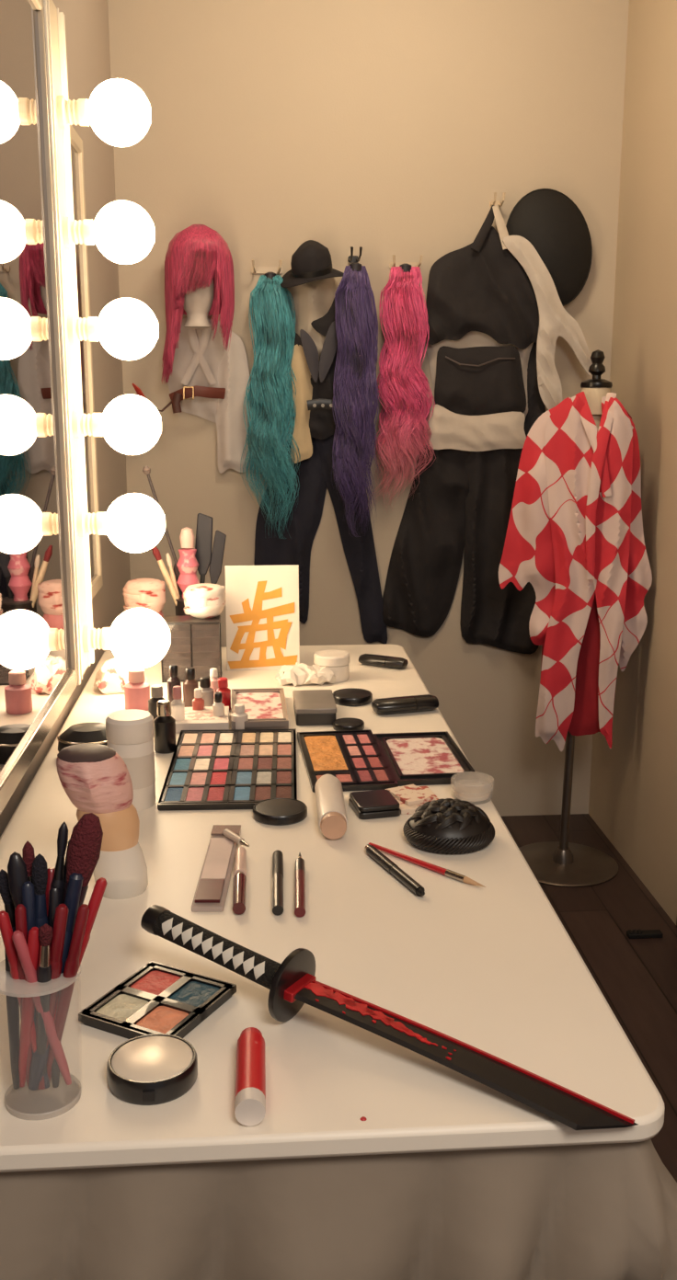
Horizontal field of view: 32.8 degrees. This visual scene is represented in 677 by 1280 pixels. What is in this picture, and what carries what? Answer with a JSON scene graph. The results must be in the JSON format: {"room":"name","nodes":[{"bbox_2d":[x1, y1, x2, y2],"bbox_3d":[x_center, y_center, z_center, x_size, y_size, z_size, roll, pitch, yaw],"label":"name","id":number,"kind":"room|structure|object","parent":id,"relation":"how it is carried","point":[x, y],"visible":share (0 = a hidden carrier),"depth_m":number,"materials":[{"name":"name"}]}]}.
{"room":"backstage room","nodes":[
{"label":"backstage room","id":0,"kind":"room"},
{"bbox_2d":[0,0,130,837],"bbox_3d":[-0.505,-0.185,1.071,0.100,2.600,4.640,-1,12,-4],"label":"frame","id":1,"kind":"structure","parent":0,"point":[86,21],"depth_m":2.82,"materials":[{"name":"wood"}]},
{"bbox_2d":[0,0,170,814],"bbox_3d":[-0.372,-0.351,1.343,0.207,1.183,1.720,-1,12,-4],"label":"vanity mirror","id":2,"kind":"object","parent":1,"relation":"attached to","point":[49,640],"visible":1,"depth_m":1.92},
{"bbox_2d":[0,0,71,777],"bbox_3d":[-0.454,-0.338,1.319,0.031,1.108,1.380,-1,12,-4],"label":"mirror glass","id":3,"kind":"object","parent":2,"relation":"on","point":[36,494],"depth_m":1.76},
{"bbox_2d":[56,78,150,147],"bbox_3d":[-0.409,-0.924,2.014,0.160,0.110,0.110,-1,12,-4],"label":"bulb","id":4,"kind":"object","parent":2,"relation":"attached to","point":[119,112],"depth_m":1.99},
{"bbox_2d":[62,200,154,264],"bbox_3d":[-0.409,-0.729,2.057,0.159,0.109,0.109,-1,12,-4],"label":"bulb","id":5,"kind":"object","parent":2,"relation":"attached to","point":[122,231],"depth_m":2.03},
{"bbox_2d":[67,297,158,360],"bbox_3d":[-0.409,-0.566,2.093,0.160,0.111,0.111,-1,12,-4],"label":"bulb","id":6,"kind":"object","parent":2,"relation":"attached to","point":[127,328],"depth_m":2.06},
{"bbox_2d":[71,394,161,455],"bbox_3d":[-0.409,-0.399,2.130,0.160,0.111,0.111,-1,12,-4],"label":"bulb","id":7,"kind":"object","parent":2,"relation":"attached to","point":[131,424],"depth_m":2.10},
{"bbox_2d":[76,492,165,552],"bbox_3d":[-0.408,-0.220,2.170,0.162,0.113,0.113,-1,12,-4],"label":"bulb","id":8,"kind":"object","parent":2,"relation":"attached to","point":[134,522],"depth_m":2.14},
{"bbox_2d":[82,607,170,668],"bbox_3d":[-0.407,-0.003,2.218,0.164,0.117,0.117,-1,12,-4],"label":"bulb","id":9,"kind":"object","parent":2,"relation":"attached to","point":[139,637],"depth_m":2.19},
{"bbox_2d":[69,125,102,599],"bbox_3d":[-0.542,-0.558,2.390,0.022,0.960,0.315,-1,12,-4],"label":"wall mirror","id":10,"kind":"object","parent":1,"relation":"attached to","point":[76,142],"visible":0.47,"depth_m":2.48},
{"bbox_2d":[107,0,628,816],"bbox_3d":[0.089,-0.707,3.434,1.635,2.600,0.100,-1,12,-4],"label":"wall","id":11,"kind":"structure","parent":0,"point":[385,128],"depth_m":3.25,"materials":[{"name":"paint"}]},
{"bbox_2d":[167,317,251,473],"bbox_3d":[-0.375,-0.704,3.315,0.240,0.448,0.061,-1,12,-4],"label":"costume top","id":12,"kind":"object","parent":11,"relation":"hanging from","point":[200,360],"visible":0.79,"depth_m":3.31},
{"bbox_2d":[131,382,225,413],"bbox_3d":[-0.454,-0.686,3.264,0.266,0.086,0.064,-4,13,-19],"label":"belt","id":13,"kind":"object","parent":12,"relation":"attached to","point":[187,392],"visible":0.82,"depth_m":3.26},
{"bbox_2d":[182,275,213,329],"bbox_3d":[-0.390,-0.951,3.166,0.094,0.183,0.111,-1,12,-4],"label":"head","id":14,"kind":"object","parent":12,"relation":"on","point":[197,305],"visible":0.69,"depth_m":3.15},
{"bbox_2d":[160,224,234,384],"bbox_3d":[-0.391,-0.921,3.167,0.212,0.422,0.175,-1,12,-4],"label":"wig","id":15,"kind":"object","parent":14,"relation":"on","point":[197,253],"visible":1,"depth_m":3.10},
{"bbox_2d":[251,259,282,274],"bbox_3d":[-0.202,-1.054,3.249,0.090,0.034,0.069,-1,12,-4],"label":"wall hook","id":16,"kind":"object","parent":11,"relation":"attached to","point":[254,269],"visible":0.99,"depth_m":3.28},
{"bbox_2d":[240,272,300,538],"bbox_3d":[-0.196,-0.664,3.292,0.175,0.749,0.064,-2,13,-9],"label":"hairpiece","id":17,"kind":"object","parent":16,"relation":"hanging from","point":[271,408],"visible":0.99,"depth_m":3.28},
{"bbox_2d":[280,240,342,359],"bbox_3d":[-0.070,-0.938,3.238,0.187,0.359,0.153,-1,12,-4],"label":"hat","id":18,"kind":"object","parent":11,"relation":"hanging from","point":[313,300],"depth_m":3.26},
{"bbox_2d":[292,293,339,439],"bbox_3d":[-0.027,-0.793,3.281,0.207,0.442,0.047,-1,12,-4],"label":"jacket","id":19,"kind":"object","parent":11,"relation":"hanging from","point":[322,426],"visible":0.52,"depth_m":3.27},
{"bbox_2d":[290,344,312,463],"bbox_3d":[-0.106,-0.678,3.307,0.065,0.336,0.023,-1,12,-4],"label":"cloth","id":20,"kind":"object","parent":19,"relation":"hanging from","point":[303,387],"visible":0.95,"depth_m":3.30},
{"bbox_2d":[306,398,333,410],"bbox_3d":[-0.023,-0.667,3.289,0.138,0.046,0.008,-1,12,-4],"label":"belt","id":21,"kind":"object","parent":19,"relation":"attached to","point":[314,404],"visible":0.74,"depth_m":3.28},
{"bbox_2d":[253,426,387,644],"bbox_3d":[-0.051,-0.331,3.431,0.406,0.715,0.041,-1,12,-4],"label":"trousers","id":22,"kind":"object","parent":11,"relation":"hanging from","point":[315,474],"visible":0.57,"depth_m":3.44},
{"bbox_2d":[347,246,362,262],"bbox_3d":[0.046,-1.085,3.240,0.033,0.035,0.109,-1,12,-4],"label":"wall hook","id":23,"kind":"object","parent":11,"relation":"attached to","point":[351,258],"visible":0.98,"depth_m":3.23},
{"bbox_2d":[331,262,379,537],"bbox_3d":[0.051,-0.673,3.260,0.143,0.762,0.060,-3,13,-12],"label":"hairpiece","id":24,"kind":"object","parent":23,"relation":"hanging from","point":[356,320],"visible":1,"depth_m":3.24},
{"bbox_2d":[388,254,422,268],"bbox_3d":[0.193,-1.076,3.274,0.090,0.034,0.069,-1,12,-4],"label":"wall hook","id":25,"kind":"object","parent":11,"relation":"attached to","point":[394,263],"visible":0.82,"depth_m":3.30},
{"bbox_2d":[367,263,435,511],"bbox_3d":[0.183,-0.717,3.309,0.207,0.703,0.061,0,12,-2],"label":"hairpiece","id":26,"kind":"object","parent":25,"relation":"hanging from","point":[404,386],"visible":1,"depth_m":3.30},
{"bbox_2d":[382,444,538,654],"bbox_3d":[0.379,-0.271,3.470,0.501,0.654,0.058,-1,12,-4],"label":"trousers","id":27,"kind":"object","parent":11,"relation":"hanging from","point":[462,499],"visible":0.8,"depth_m":3.47,"materials":[{"name":"fabric"}]},
{"bbox_2d":[424,331,533,417],"bbox_3d":[0.417,-0.786,3.373,0.352,0.316,0.025,-1,12,-4],"label":"white undershirt","id":28,"kind":"object","parent":11,"relation":"hanging from","point":[472,338],"visible":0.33,"depth_m":3.35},
{"bbox_2d":[489,192,505,206],"bbox_3d":[0.450,-1.246,3.255,0.033,0.034,0.069,-1,12,-4],"label":"wall hook","id":29,"kind":"object","parent":11,"relation":"attached to","point":[492,202],"visible":0.94,"depth_m":3.25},
{"bbox_2d":[425,205,538,349],"bbox_3d":[0.428,-1.030,3.267,0.352,0.395,0.048,-1,12,-4],"label":"black top","id":30,"kind":"object","parent":29,"relation":"hanging from","point":[480,286],"visible":0.92,"depth_m":3.28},
{"bbox_2d":[434,345,525,415],"bbox_3d":[0.417,-0.750,3.341,0.273,0.204,0.034,-1,12,-4],"label":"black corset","id":31,"kind":"object","parent":30,"relation":"hanging from","point":[474,381],"visible":1,"depth_m":3.34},
{"bbox_2d":[427,404,525,451],"bbox_3d":[0.409,-0.620,3.363,0.294,0.136,0.018,-1,12,-4],"label":"sash","id":32,"kind":"object","parent":31,"relation":"attached to","point":[449,429],"depth_m":3.36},
{"bbox_2d":[502,235,592,410],"bbox_3d":[0.596,-0.895,3.274,0.272,0.492,0.028,-1,12,-4],"label":"scarf","id":33,"kind":"object","parent":30,"relation":"hanging from","point":[554,321],"visible":0.99,"depth_m":3.27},
{"bbox_2d":[505,188,592,306],"bbox_3d":[0.600,-1.113,3.267,0.257,0.328,0.058,-1,12,-4],"label":"hat","id":34,"kind":"object","parent":29,"relation":"hanging from","point":[548,219],"visible":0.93,"depth_m":3.25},
{"bbox_2d":[523,342,545,436],"bbox_3d":[0.573,-0.843,3.368,0.125,0.626,0.034,-1,12,-4],"label":"drape","id":35,"kind":"object","parent":11,"relation":"hanging from","point":[536,406],"visible":0.27,"depth_m":3.39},
{"bbox_2d":[500,813,676,1182],"bbox_3d":[0.779,1.088,1.448,2.675,0.050,4.640,-1,12,-4],"label":"floor","id":36,"kind":"structure","parent":0,"point":[636,978],"depth_m":2.82,"materials":[{"name":"brown wood"}]},
{"bbox_2d":[0,644,664,1172],"bbox_3d":[-0.131,0.577,1.910,0.700,0.751,1.828,-1,12,-4],"label":"table","id":37,"kind":"object","parent":36,"relation":"on","point":[494,969],"visible":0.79,"depth_m":1.17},
{"bbox_2d":[4,1072,81,1120],"bbox_3d":[-0.255,0.337,0.980,0.075,0.119,0.075,-1,12,-4],"label":"cup","id":38,"kind":"object","parent":37,"relation":"on","point":[65,1108],"visible":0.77,"depth_m":0.98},
{"bbox_2d":[4,948,19,1089],"bbox_3d":[-0.276,0.311,0.977,0.011,0.152,0.016,-3,13,-15],"label":"makeup brush","id":39,"kind":"object","parent":38,"relation":"in","point":[12,1002],"visible":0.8,"depth_m":0.97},
{"bbox_2d":[0,910,36,1052],"bbox_3d":[-0.264,0.304,0.966,0.035,0.170,0.011,-7,14,-29],"label":"makeup brush","id":40,"kind":"object","parent":38,"relation":"in","point":[5,927],"visible":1,"depth_m":0.95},
{"bbox_2d":[14,903,32,1086],"bbox_3d":[-0.262,0.301,0.964,0.011,0.176,0.024,-4,13,-16],"label":"makeup brush","id":41,"kind":"object","parent":38,"relation":"in","point":[20,914],"visible":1,"depth_m":0.95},
{"bbox_2d":[0,868,49,1088],"bbox_3d":[-0.266,0.288,0.974,0.038,0.197,0.012,5,13,21],"label":"makeup brush","id":42,"kind":"object","parent":38,"relation":"in","point":[5,892],"visible":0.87,"depth_m":0.96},
{"bbox_2d":[7,851,46,1075],"bbox_3d":[-0.261,0.280,0.967,0.023,0.217,0.015,-5,13,-22],"label":"makeup brush","id":43,"kind":"object","parent":38,"relation":"in","point":[17,868],"visible":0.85,"depth_m":0.94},
{"bbox_2d":[21,880,36,1055],"bbox_3d":[-0.257,0.292,0.967,0.014,0.192,0.013,5,13,21],"label":"makeup brush","id":44,"kind":"object","parent":38,"relation":"in","point":[28,887],"visible":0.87,"depth_m":0.94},
{"bbox_2d":[18,926,39,1087],"bbox_3d":[-0.260,0.310,0.966,0.038,0.157,0.012,11,16,40],"label":"makeup brush","id":45,"kind":"object","parent":38,"relation":"in","point":[28,1011],"visible":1,"depth_m":0.96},
{"bbox_2d":[22,840,45,1089],"bbox_3d":[-0.257,0.277,0.976,0.011,0.218,0.029,-4,13,-17],"label":"makeup brush","id":46,"kind":"object","parent":38,"relation":"in","point":[28,851],"visible":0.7,"depth_m":0.96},
{"bbox_2d":[31,853,48,1082],"bbox_3d":[-0.252,0.281,0.973,0.015,0.211,0.023,8,15,33],"label":"makeup brush","id":47,"kind":"object","parent":38,"relation":"in","point":[39,873],"visible":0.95,"depth_m":0.96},
{"bbox_2d":[11,930,71,1085],"bbox_3d":[-0.248,0.311,0.965,0.011,0.157,0.046,11,17,42],"label":"makeup brush","id":48,"kind":"object","parent":38,"relation":"in","point":[18,938],"visible":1,"depth_m":0.96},
{"bbox_2d":[35,923,52,1054],"bbox_3d":[-0.248,0.308,0.964,0.012,0.163,0.037,-11,17,-41],"label":"makeup brush","id":49,"kind":"object","parent":38,"relation":"in","point":[44,970],"visible":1,"depth_m":0.95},
{"bbox_2d":[38,867,55,1089],"bbox_3d":[-0.249,0.289,0.980,0.011,0.194,0.035,8,15,33],"label":"makeup brush","id":50,"kind":"object","parent":38,"relation":"in","point":[51,870],"visible":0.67,"depth_m":0.97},
{"bbox_2d":[36,822,68,1089],"bbox_3d":[-0.244,0.269,0.975,0.044,0.235,0.012,-10,16,-37],"label":"makeup brush","id":51,"kind":"object","parent":38,"relation":"in","point":[58,880],"visible":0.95,"depth_m":0.96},
{"bbox_2d":[48,886,61,1087],"bbox_3d":[-0.239,0.296,0.975,0.012,0.182,0.018,8,15,33],"label":"makeup brush","id":52,"kind":"object","parent":38,"relation":"in","point":[55,899],"visible":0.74,"depth_m":0.96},
{"bbox_2d":[45,903,68,1049],"bbox_3d":[-0.242,0.301,0.966,0.044,0.176,0.012,5,13,21],"label":"makeup brush","id":53,"kind":"object","parent":38,"relation":"in","point":[60,922],"visible":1,"depth_m":0.95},
{"bbox_2d":[28,812,102,1090],"bbox_3d":[-0.231,0.265,0.971,0.073,0.244,0.022,-5,13,-20],"label":"makeup brush","id":54,"kind":"object","parent":38,"relation":"in","point":[83,853],"visible":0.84,"depth_m":0.95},
{"bbox_2d":[46,903,89,1082],"bbox_3d":[-0.230,0.301,0.968,0.052,0.174,0.011,4,13,19],"label":"makeup brush","id":55,"kind":"object","parent":38,"relation":"in","point":[72,963],"visible":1,"depth_m":0.96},
{"bbox_2d":[57,872,83,997],"bbox_3d":[-0.237,0.289,0.971,0.053,0.197,0.014,-1,12,-4],"label":"makeup brush","id":56,"kind":"object","parent":38,"relation":"in","point":[73,895],"visible":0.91,"depth_m":0.95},
{"bbox_2d":[53,877,107,1020],"bbox_3d":[-0.229,0.291,0.970,0.076,0.194,0.011,0,12,2],"label":"makeup brush","id":57,"kind":"object","parent":38,"relation":"in","point":[100,885],"visible":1,"depth_m":0.95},
{"bbox_2d":[57,722,107,752],"bbox_3d":[-0.413,0.167,1.904,0.104,0.052,0.088,-1,12,-4],"label":"powder compact","id":58,"kind":"object","parent":37,"relation":"on","point":[84,733],"visible":0.52,"depth_m":1.88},
{"bbox_2d":[56,743,148,899],"bbox_3d":[-0.283,0.216,1.379,0.102,0.183,0.080,-1,12,-4],"label":"bust","id":59,"kind":"object","parent":37,"relation":"on","point":[95,778],"visible":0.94,"depth_m":1.36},
{"bbox_2d":[95,658,148,694],"bbox_3d":[-0.436,0.066,2.316,0.107,0.072,0.081,-1,12,-4],"label":"floral cloth","id":60,"kind":"object","parent":37,"relation":"on","point":[111,678],"visible":0.61,"depth_m":2.29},
{"bbox_2d":[105,708,155,811],"bbox_3d":[-0.302,0.175,1.676,0.068,0.136,0.068,-1,12,-4],"label":"bottle","id":61,"kind":"object","parent":37,"relation":"on","point":[130,733],"visible":0.76,"depth_m":1.65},
{"bbox_2d":[124,667,149,710],"bbox_3d":[-0.382,0.093,2.179,0.048,0.078,0.048,-1,12,-4],"label":"bottle","id":62,"kind":"object","parent":37,"relation":"on","point":[136,691],"visible":0.88,"depth_m":2.16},
{"bbox_2d":[122,578,166,661],"bbox_3d":[-0.430,-0.044,2.557,0.089,0.183,0.090,12,17,43],"label":"bust","id":63,"kind":"object","parent":37,"relation":"on","point":[147,593],"visible":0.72,"depth_m":2.51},
{"bbox_2d":[106,1033,197,1105],"bbox_3d":[-0.164,0.379,1.015,0.079,0.023,0.081,-1,12,-4],"label":"powder compact","id":64,"kind":"object","parent":37,"relation":"on","point":[153,1068],"visible":1,"depth_m":1.00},
{"bbox_2d":[148,685,165,719],"bbox_3d":[-0.328,0.118,2.084,0.033,0.071,0.033,-1,12,-4],"label":"bottle","id":65,"kind":"object","parent":37,"relation":"on","point":[156,691],"visible":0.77,"depth_m":2.07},
{"bbox_2d":[78,960,236,1039],"bbox_3d":[-0.177,0.359,1.133,0.105,0.011,0.117,6,14,27],"label":"palette","id":66,"kind":"object","parent":37,"relation":"on","point":[158,998],"visible":0.91,"depth_m":1.13},
{"bbox_2d":[153,699,176,754],"bbox_3d":[-0.292,0.144,1.929,0.037,0.086,0.037,-1,12,-4],"label":"bottle","id":67,"kind":"object","parent":37,"relation":"on","point":[165,740],"visible":0.97,"depth_m":1.92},
{"bbox_2d":[167,664,181,702],"bbox_3d":[-0.316,0.086,2.212,0.026,0.078,0.026,-1,12,-4],"label":"bottle","id":68,"kind":"object","parent":37,"relation":"on","point":[174,680],"visible":0.76,"depth_m":2.20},
{"bbox_2d":[171,685,184,720],"bbox_3d":[-0.287,0.121,2.052,0.025,0.079,0.025,-1,12,-4],"label":"bottle","id":69,"kind":"object","parent":37,"relation":"on","point":[177,705],"visible":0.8,"depth_m":2.04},
{"bbox_2d":[182,667,198,707],"bbox_3d":[-0.283,0.090,2.201,0.030,0.075,0.030,-1,12,-4],"label":"bottle","id":70,"kind":"object","parent":37,"relation":"on","point":[190,683],"visible":0.81,"depth_m":2.19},
{"bbox_2d":[160,615,222,682],"bbox_3d":[-0.307,0.018,2.409,0.124,0.127,0.074,-1,12,-4],"label":"smoky organiser","id":71,"kind":"object","parent":37,"relation":"on","point":[195,643],"visible":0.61,"depth_m":2.38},
{"bbox_2d":[174,596,190,616],"bbox_3d":[-0.329,-0.033,2.622,0.088,0.133,0.088,-1,12,-4],"label":"pot","id":72,"kind":"object","parent":71,"relation":"on","point":[179,608],"visible":0.06,"depth_m":2.58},
{"bbox_2d":[142,466,180,574],"bbox_3d":[-0.369,-0.181,2.596,0.132,0.421,0.020,-1,12,-4],"label":"rod","id":73,"kind":"object","parent":72,"relation":"in","point":[146,470],"visible":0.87,"depth_m":2.56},
{"bbox_2d":[151,546,179,605],"bbox_3d":[-0.364,-0.092,2.590,0.104,0.252,0.016,-2,13,-9],"label":"wooden brush","id":74,"kind":"object","parent":72,"relation":"in","point":[155,552],"visible":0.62,"depth_m":2.57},
{"bbox_2d":[166,553,180,597],"bbox_3d":[-0.360,-0.084,2.600,0.052,0.228,0.012,-2,13,-8],"label":"wooden brush","id":75,"kind":"object","parent":72,"relation":"in","point":[168,558],"visible":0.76,"depth_m":2.58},
{"bbox_2d":[176,526,199,598],"bbox_3d":[-0.339,-0.113,2.597,0.052,0.286,0.051,-1,13,-4],"label":"bottle","id":76,"kind":"object","parent":72,"relation":"in","point":[188,565],"visible":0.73,"depth_m":2.57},
{"bbox_2d":[194,513,213,583],"bbox_3d":[-0.308,-0.134,2.627,0.048,0.313,0.022,-6,14,-25],"label":"comb","id":77,"kind":"object","parent":72,"relation":"in","point":[203,543],"visible":0.72,"depth_m":2.60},
{"bbox_2d":[208,530,226,583],"bbox_3d":[-0.285,-0.114,2.631,0.063,0.274,0.015,-4,13,-19],"label":"comb","id":78,"kind":"object","parent":72,"relation":"in","point":[219,542],"visible":0.61,"depth_m":2.61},
{"bbox_2d":[182,582,225,618],"bbox_3d":[-0.281,-0.082,2.410,0.082,0.068,0.083,12,17,43],"label":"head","id":79,"kind":"object","parent":71,"relation":"on","point":[202,600],"visible":1,"depth_m":2.38},
{"bbox_2d":[192,688,204,710],"bbox_3d":[-0.259,0.118,2.121,0.022,0.056,0.022,-1,12,-4],"label":"bottle","id":80,"kind":"object","parent":37,"relation":"on","point":[198,702],"visible":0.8,"depth_m":2.11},
{"bbox_2d":[175,706,228,733],"bbox_3d":[-0.249,0.144,2.088,0.100,0.019,0.108,-1,12,-5],"label":"box","id":81,"kind":"object","parent":37,"relation":"on","point":[204,719],"visible":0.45,"depth_m":2.04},
{"bbox_2d":[199,676,214,706],"bbox_3d":[-0.251,0.102,2.172,0.031,0.064,0.031,-1,12,-4],"label":"bottle","id":82,"kind":"object","parent":37,"relation":"on","point":[207,692],"visible":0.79,"depth_m":2.16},
{"bbox_2d":[209,667,217,694],"bbox_3d":[-0.245,0.085,2.264,0.024,0.058,0.024,-1,12,-4],"label":"bottle","id":83,"kind":"object","parent":37,"relation":"on","point":[213,674],"visible":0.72,"depth_m":2.25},
{"bbox_2d":[191,824,240,912],"bbox_3d":[-0.153,0.286,1.464,0.038,0.010,0.250,0,12,0],"label":"packet","id":84,"kind":"object","parent":37,"relation":"on","point":[211,893],"visible":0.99,"depth_m":1.43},
{"bbox_2d":[223,828,249,846],"bbox_3d":[-0.134,0.264,1.522,0.010,0.010,0.058,-9,15,-34],"label":"tube","id":85,"kind":"object","parent":84,"relation":"on","point":[228,833],"visible":1,"depth_m":1.52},
{"bbox_2d":[212,692,224,716],"bbox_3d":[-0.217,0.124,2.080,0.022,0.060,0.022,-1,12,-4],"label":"bottle","id":86,"kind":"object","parent":37,"relation":"on","point":[218,707],"visible":0.81,"depth_m":2.07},
{"bbox_2d":[215,677,230,710],"bbox_3d":[-0.218,0.102,2.178,0.030,0.061,0.030,-1,12,-4],"label":"bottle","id":87,"kind":"object","parent":37,"relation":"on","point":[222,682],"visible":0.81,"depth_m":2.17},
{"bbox_2d":[157,728,297,811],"bbox_3d":[-0.169,0.202,1.850,0.202,0.009,0.375,-1,12,-2],"label":"palette","id":88,"kind":"object","parent":37,"relation":"on","point":[211,769],"visible":0.98,"depth_m":1.82},
{"bbox_2d":[232,846,247,914],"bbox_3d":[-0.121,0.293,1.414,0.017,0.017,0.168,-1,12,-4],"label":"lip gloss","id":89,"kind":"object","parent":37,"relation":"on","point":[239,881],"visible":1,"depth_m":1.39},
{"bbox_2d":[231,703,248,729],"bbox_3d":[-0.176,0.138,2.046,0.029,0.048,0.029,-1,12,-4],"label":"bottle","id":90,"kind":"object","parent":37,"relation":"on","point":[239,716],"visible":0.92,"depth_m":2.04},
{"bbox_2d":[234,1027,265,1126],"bbox_3d":[-0.077,0.379,1.006,0.026,0.026,0.113,-1,12,-4],"label":"tube","id":91,"kind":"object","parent":37,"relation":"on","point":[250,1070],"visible":1,"depth_m":0.98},
{"bbox_2d":[231,687,288,729],"bbox_3d":[-0.149,0.129,2.152,0.101,0.020,0.230,-1,12,-5],"label":"palette","id":92,"kind":"object","parent":37,"relation":"on","point":[266,708],"visible":0.91,"depth_m":2.14},
{"bbox_2d":[225,564,299,670],"bbox_3d":[-0.164,-0.048,2.482,0.158,0.224,0.037,-1,12,-4],"label":"card","id":93,"kind":"object","parent":37,"relation":"on","point":[262,601],"visible":0.92,"depth_m":2.48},
{"bbox_2d":[272,850,283,915],"bbox_3d":[-0.075,0.295,1.413,0.014,0.014,0.167,-1,12,-3],"label":"pencil","id":94,"kind":"object","parent":37,"relation":"on","point":[278,856],"visible":1,"depth_m":1.39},
{"bbox_2d":[252,798,307,825],"bbox_3d":[-0.083,0.245,1.640,0.078,0.015,0.080,-1,12,-4],"label":"powder compact","id":95,"kind":"object","parent":37,"relation":"on","point":[272,811],"visible":1,"depth_m":1.62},
{"bbox_2d":[294,853,305,917],"bbox_3d":[-0.047,0.295,1.414,0.014,0.013,0.177,0,12,-2],"label":"pencil","id":96,"kind":"object","parent":37,"relation":"on","point":[299,868],"visible":1,"depth_m":1.38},
{"bbox_2d":[276,662,334,685],"bbox_3d":[-0.066,0.067,2.379,0.124,0.044,0.082,-1,12,-4],"label":"crumpled tissue","id":97,"kind":"object","parent":37,"relation":"on","point":[291,675],"visible":1,"depth_m":2.35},
{"bbox_2d":[292,689,336,725],"bbox_3d":[-0.045,0.125,2.141,0.075,0.032,0.133,-1,12,-4],"label":"storage box","id":98,"kind":"object","parent":37,"relation":"on","point":[311,707],"visible":0.98,"depth_m":2.08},
{"bbox_2d":[314,774,347,839],"bbox_3d":[-0.011,0.233,1.639,0.040,0.040,0.185,-1,12,-3],"label":"tube","id":99,"kind":"object","parent":37,"relation":"on","point":[330,803],"visible":1,"depth_m":1.58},
{"bbox_2d":[313,649,349,683],"bbox_3d":[-0.013,0.055,2.408,0.075,0.055,0.075,-1,12,-4],"label":"jar","id":100,"kind":"object","parent":37,"relation":"on","point":[337,661],"visible":0.9,"depth_m":2.38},
{"bbox_2d":[0,1138,676,1279],"bbox_3d":[-0.095,0.566,1.904,0.741,0.680,1.923,-1,12,-4],"label":"table skirt","id":101,"kind":"object","parent":37,"relation":"hanging from","point":[592,1211],"visible":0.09,"depth_m":0.96,"materials":[{"name":"fabric"}]},
{"bbox_2d":[297,729,398,792],"bbox_3d":[0.009,0.194,1.883,0.131,0.009,0.288,-1,13,-7],"label":"palette","id":102,"kind":"object","parent":37,"relation":"on","point":[355,758],"visible":0.91,"depth_m":1.87},
{"bbox_2d":[332,717,364,731],"bbox_3d":[0.018,0.152,2.063,0.056,0.013,0.056,-1,12,-4],"label":"powder compact","id":103,"kind":"object","parent":37,"relation":"on","point":[348,723],"visible":0.96,"depth_m":2.05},
{"bbox_2d":[332,687,372,706],"bbox_3d":[0.027,0.111,2.240,0.079,0.017,0.081,-1,12,-4],"label":"powder compact","id":104,"kind":"object","parent":37,"relation":"on","point":[351,696],"visible":0.94,"depth_m":2.22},
{"bbox_2d":[348,789,399,819],"bbox_3d":[0.052,0.238,1.665,0.062,0.018,0.070,-3,13,-13],"label":"case","id":105,"kind":"object","parent":37,"relation":"on","point":[375,804],"visible":1,"depth_m":1.64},
{"bbox_2d":[358,653,408,668],"bbox_3d":[0.097,0.046,2.518,0.113,0.024,0.040,6,14,26],"label":"case","id":106,"kind":"object","parent":37,"relation":"on","point":[379,660],"visible":1,"depth_m":2.50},
{"bbox_2d":[140,904,637,1130],"bbox_3d":[0.023,0.339,1.065,0.513,0.078,0.072,8,15,33],"label":"prop katana","id":107,"kind":"object","parent":37,"relation":"on","point":[291,983],"visible":1,"depth_m":1.06,"materials":[{"name":"plastic"}]},
{"bbox_2d":[364,844,424,896],"bbox_3d":[0.070,0.289,1.445,0.013,0.013,0.154,-6,14,-24],"label":"marker pen","id":108,"kind":"object","parent":37,"relation":"on","point":[371,851],"visible":1,"depth_m":1.44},
{"bbox_2d":[371,694,438,714],"bbox_3d":[0.125,0.121,2.167,0.129,0.029,0.048,-4,13,-17],"label":"case","id":109,"kind":"object","parent":37,"relation":"on","point":[426,702],"visible":1,"depth_m":2.15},
{"bbox_2d":[385,784,438,814],"bbox_3d":[0.112,0.233,1.695,0.069,0.014,0.090,-3,13,-13],"label":"wrapper","id":110,"kind":"object","parent":37,"relation":"on","point":[409,797],"visible":0.68,"depth_m":1.68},
{"bbox_2d":[373,731,479,786],"bbox_3d":[0.139,0.192,1.892,0.131,0.009,0.249,-1,13,-6],"label":"palette","id":111,"kind":"object","parent":37,"relation":"on","point":[417,758],"visible":0.93,"depth_m":1.87},
{"bbox_2d":[368,842,485,887],"bbox_3d":[0.111,0.286,1.465,0.194,0.009,0.009,12,17,43],"label":"paintbrush","id":112,"kind":"object","parent":37,"relation":"on","point":[452,874],"visible":0.98,"depth_m":1.46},
{"bbox_2d":[402,798,494,854],"bbox_3d":[0.149,0.243,1.549,0.126,0.054,0.120,-1,12,-4],"label":"hair bun","id":113,"kind":"object","parent":37,"relation":"on","point":[447,826],"visible":1,"depth_m":1.51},
{"bbox_2d":[454,785,490,801],"bbox_3d":[0.199,0.221,1.712,0.064,0.031,0.064,-1,12,-4],"label":"clear jar","id":114,"kind":"object","parent":37,"relation":"on","point":[469,793],"visible":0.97,"depth_m":1.70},
{"bbox_2d":[518,349,617,887],"bbox_3d":[0.648,-0.056,3.167,0.314,1.444,0.314,-1,12,-4],"label":"dress form","id":115,"kind":"object","parent":36,"relation":"on","point":[562,862],"visible":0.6,"depth_m":3.26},
{"bbox_2d":[498,391,651,751],"bbox_3d":[0.655,-0.180,3.135,0.402,0.972,0.223,7,14,30],"label":"kimono","id":116,"kind":"object","parent":115,"relation":"on","point":[575,532],"visible":0.99,"depth_m":3.05,"materials":[{"name":"red fabric"}]},
{"bbox_2d":[626,929,662,938],"bbox_3d":[0.768,0.737,2.886,0.087,0.016,0.024,-1,12,-4],"label":"wedge","id":117,"kind":"object","parent":36,"relation":"on","point":[645,933],"visible":1,"depth_m":2.88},
{"bbox_2d":[588,0,676,925],"bbox_3d":[0.887,-0.622,3.050,0.100,2.600,0.800,-1,12,-4],"label":"wall","id":118,"kind":"structure","parent":0,"point":[633,785],"depth_m":3.09,"materials":[{"name":"paint"}]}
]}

